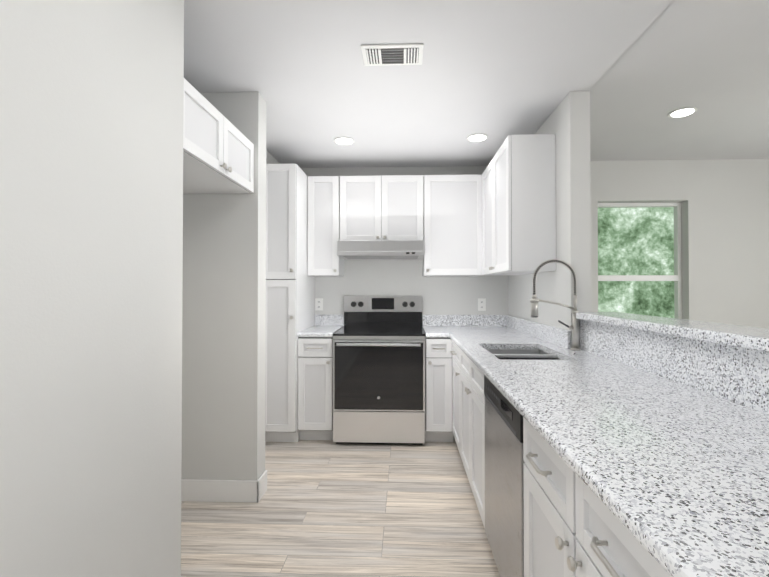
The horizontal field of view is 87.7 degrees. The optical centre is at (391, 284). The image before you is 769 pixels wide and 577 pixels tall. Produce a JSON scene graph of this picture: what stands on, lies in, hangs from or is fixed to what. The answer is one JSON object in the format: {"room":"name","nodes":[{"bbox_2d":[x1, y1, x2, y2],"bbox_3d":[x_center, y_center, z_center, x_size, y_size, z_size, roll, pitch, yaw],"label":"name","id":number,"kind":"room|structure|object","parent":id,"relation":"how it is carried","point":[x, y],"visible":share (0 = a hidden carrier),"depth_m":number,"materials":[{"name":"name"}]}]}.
{"room":"kitchen","nodes":[
{"label":"kitchen","id":0,"kind":"room"},
{"bbox_2d":[0,0,279,576],"bbox_3d":[-1.969,0.051,1.005,2.220,2.488,6.018,0,-1,2],"label":"wall","id":1,"kind":"structure","parent":0,"point":[91,180],"depth_m":1.23,"materials":[{"name":"paint"}]},
{"bbox_2d":[183,78,253,193],"bbox_3d":[-1.235,-0.709,2.043,0.773,0.300,0.821,0,-1,2],"label":"upper cabinet","id":2,"kind":"object","parent":1,"relation":"attached to","point":[218,158],"depth_m":2.00,"materials":[{"name":"white wood"}]},
{"bbox_2d":[181,470,266,502],"bbox_3d":[1.879,1.229,0.861,7.076,0.128,6.018,0,-1,2],"label":"baseboard","id":3,"kind":"structure","parent":1,"relation":"attached to","point":[252,491],"depth_m":2.41,"materials":[{"name":"white wood"}]},
{"bbox_2d":[181,435,499,576],"bbox_3d":[1.171,1.319,0.945,8.500,0.050,6.140,0,-1,2],"label":"floor","id":4,"kind":"structure","parent":0,"point":[326,508],"depth_m":2.22,"materials":[{"name":"brown wood"}]},
{"bbox_2d":[265,164,314,441],"bbox_3d":[-0.920,0.165,3.616,0.300,2.317,0.725,0,-1,2],"label":"pantry","id":5,"kind":"object","parent":4,"relation":"on","point":[290,298],"visible":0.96,"depth_m":3.29,"materials":[{"name":"white wood"}]},
{"bbox_2d":[297,335,332,439],"bbox_3d":[-0.620,0.882,3.636,0.294,0.883,0.649,0,-1,2],"label":"base cabinet","id":6,"kind":"object","parent":4,"relation":"on","point":[315,382],"depth_m":3.32,"materials":[{"name":"white wood"}]},
{"bbox_2d":[297,327,342,334],"bbox_3d":[-0.621,0.422,3.628,0.293,0.036,0.635,0,-1,2],"label":"countertop","id":7,"kind":"structure","parent":6,"relation":"on","point":[312,330],"depth_m":3.42,"materials":[{"name":"white stone"}]},
{"bbox_2d":[333,296,424,444],"bbox_3d":[-0.091,0.716,3.572,0.758,1.215,0.741,0,-1,2],"label":"electric range","id":8,"kind":"object","parent":4,"relation":"on","point":[378,369],"visible":1,"depth_m":3.26,"materials":[{"name":"silver metal"}]},
{"bbox_2d":[425,337,452,441],"bbox_3d":[0.412,0.882,3.601,0.234,0.883,0.649,0,-1,2],"label":"base cabinet","id":9,"kind":"object","parent":4,"relation":"on","point":[438,356],"depth_m":3.28,"materials":[{"name":"white wood"}]},
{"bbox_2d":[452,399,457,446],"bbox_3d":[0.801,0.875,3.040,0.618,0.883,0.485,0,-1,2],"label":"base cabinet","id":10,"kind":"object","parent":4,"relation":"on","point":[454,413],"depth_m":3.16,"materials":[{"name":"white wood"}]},
{"bbox_2d":[458,419,481,518],"bbox_3d":[0.778,0.868,2.366,0.618,0.883,0.863,0,-1,2],"label":"base cabinet","id":11,"kind":"object","parent":4,"relation":"on","point":[474,473],"depth_m":2.33,"materials":[{"name":"white wood"}]},
{"bbox_2d":[482,475,517,576],"bbox_3d":[0.735,0.862,1.619,0.593,0.879,0.614,0,-1,2],"label":"base cabinet","id":12,"kind":"object","parent":4,"relation":"on","point":[505,557],"depth_m":1.66,"materials":[{"name":"white"}]},
{"bbox_2d":[484,375,524,576],"bbox_3d":[0.734,0.862,1.619,0.595,0.879,0.614,0,-1,2],"label":"dishwasher","id":13,"kind":"object","parent":12,"relation":"in","point":[504,462],"depth_m":1.55,"materials":[{"name":"grey metal"}]},
{"bbox_2d":[422,327,768,576],"bbox_3d":[0.657,0.395,1.252,0.883,0.036,5.298,0,-1,2],"label":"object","id":14,"kind":"structure","parent":12,"relation":"on","point":[593,465],"depth_m":1.02,"materials":[{"name":"white stone"}]},
{"bbox_2d":[486,347,565,358],"bbox_3d":[0.769,0.518,2.359,0.456,0.214,0.656,0,-1,2],"label":"sink","id":15,"kind":"object","parent":14,"relation":"in","point":[502,352],"depth_m":2.59,"materials":[{"name":"silver metal"}]},
{"bbox_2d":[530,259,581,350],"bbox_3d":[0.979,0.118,2.394,0.294,0.544,0.056,0,-1,2],"label":"faucet","id":16,"kind":"object","parent":14,"relation":"on","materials":[{"name":"silver metal"}]},
{"bbox_2d":[518,563,525,576],"bbox_3d":[0.728,0.852,0.897,0.618,0.883,0.809,0,-1,2],"label":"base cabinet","id":17,"kind":"object","parent":4,"relation":"on","point":[521,573],"depth_m":1.33,"materials":[{"name":"white"}]},
{"bbox_2d":[184,0,673,167],"bbox_3d":[-0.958,-1.255,1.046,4.240,0.120,6.140,0,-1,2],"label":"ceiling","id":18,"kind":"structure","parent":0,"point":[497,72],"depth_m":2.18,"materials":[{"name":"paint"}]},
{"bbox_2d":[334,137,354,144],"bbox_3d":[-0.382,-1.166,3.257,0.169,0.006,0.169,1,-1,-43],"label":"recessed light","id":19,"kind":"object","parent":18,"relation":"in","point":[339,140],"depth_m":3.24,"materials":[{"name":"white plastic"}]},
{"bbox_2d":[361,44,423,65],"bbox_3d":[0.007,-1.174,2.058,0.310,0.016,0.175,0,-1,2],"label":"ceiling vent","id":20,"kind":"object","parent":18,"relation":"in","point":[393,54],"visible":1,"depth_m":2.04,"materials":[{"name":"white plastic"}]},
{"bbox_2d":[467,134,487,141],"bbox_3d":[0.686,-1.167,3.190,0.169,0.006,0.169,1,-1,-43],"label":"recessed light","id":21,"kind":"object","parent":18,"relation":"in","point":[474,137],"depth_m":3.18,"materials":[{"name":"white plastic"}]},
{"bbox_2d":[301,159,768,327],"bbox_3d":[1.985,0.062,3.968,7.078,2.530,0.170,0,-1,2],"label":"wall","id":22,"kind":"structure","parent":0,"point":[725,235],"depth_m":3.87,"materials":[{"name":"paint"}]},
{"bbox_2d":[315,298,322,309],"bbox_3d":[-0.715,0.197,3.969,0.076,0.120,0.006,0,-1,2],"label":"electrical outlet plate","id":23,"kind":"object","parent":22,"relation":"attached to","point":[318,301],"depth_m":3.97,"materials":[{"name":"white plastic"}]},
{"bbox_2d":[307,176,343,276],"bbox_3d":[-0.615,-0.535,3.814,0.292,0.912,0.324,0,-1,2],"label":"upper cabinet","id":24,"kind":"object","parent":22,"relation":"attached to","point":[323,191],"depth_m":3.66,"materials":[{"name":"white wood"}]},
{"bbox_2d":[339,175,426,241],"bbox_3d":[-0.083,-0.688,3.798,0.766,0.608,0.324,0,-1,2],"label":"upper cabinet","id":25,"kind":"object","parent":22,"relation":"attached to","point":[387,207],"depth_m":3.64,"materials":[{"name":"white wood"}]},
{"bbox_2d":[337,240,423,259],"bbox_3d":[-0.086,-0.315,3.706,0.756,0.135,0.500,0,-1,2],"label":"range hood","id":26,"kind":"object","parent":25,"relation":"attached to","point":[374,249],"visible":1,"depth_m":3.47,"materials":[{"name":"silver metal"}]},
{"bbox_2d":[422,175,478,276],"bbox_3d":[0.572,-0.536,3.774,0.539,0.912,0.324,0,-1,2],"label":"upper cabinet","id":27,"kind":"object","parent":22,"relation":"attached to","point":[451,248],"depth_m":3.62,"materials":[{"name":"white wood"}]},
{"bbox_2d":[478,298,485,310],"bbox_3d":[0.886,0.197,3.914,0.076,0.120,0.006,0,-1,2],"label":"electrical outlet plate","id":28,"kind":"object","parent":22,"relation":"attached to","point":[481,304],"depth_m":3.91,"materials":[{"name":"white plastic"}]},
{"bbox_2d":[479,134,555,275],"bbox_3d":[0.957,-0.543,3.135,0.312,0.912,0.921,0,-1,2],"label":"upper cabinet","id":29,"kind":"object","parent":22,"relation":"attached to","point":[497,216],"depth_m":2.68,"materials":[{"name":"white wood"}]},
{"bbox_2d":[598,203,681,318],"bbox_3d":[2.438,-0.042,3.947,0.856,1.538,0.153,0,-1,2],"label":"window","id":30,"kind":"structure","parent":22,"relation":"in","point":[676,277],"depth_m":3.96,"materials":[{"name":"white plastic"}]},
{"bbox_2d":[508,2,672,347],"bbox_3d":[1.129,0.029,0.900,0.180,2.530,6.018,0,-1,2],"label":"wall pillar","id":31,"kind":"structure","parent":0,"point":[567,122],"depth_m":2.47,"materials":[{"name":"paint"}]},
{"bbox_2d":[590,0,768,160],"bbox_3d":[3.291,-1.296,0.902,4.258,0.120,6.140,0,-1,2],"label":"ceiling","id":32,"kind":"structure","parent":0,"point":[708,60],"depth_m":2.52,"materials":[{"name":"paint"}]},
{"bbox_2d":[668,107,697,117],"bbox_3d":[2.055,-1.211,2.824,0.169,0.006,0.169,1,-1,-43],"label":"recessed light","id":33,"kind":"object","parent":32,"relation":"in","point":[682,112],"depth_m":2.81,"materials":[{"name":"white plastic"}]},
{"label":"outside","id":34,"kind":"structure","parent":0,"visible":0},
{"bbox_2d":[598,207,674,317],"bbox_3d":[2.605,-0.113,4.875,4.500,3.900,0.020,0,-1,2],"label":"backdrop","id":35,"kind":"structure","parent":34,"point":[635,241],"depth_m":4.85,"materials":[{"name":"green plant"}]}
]}

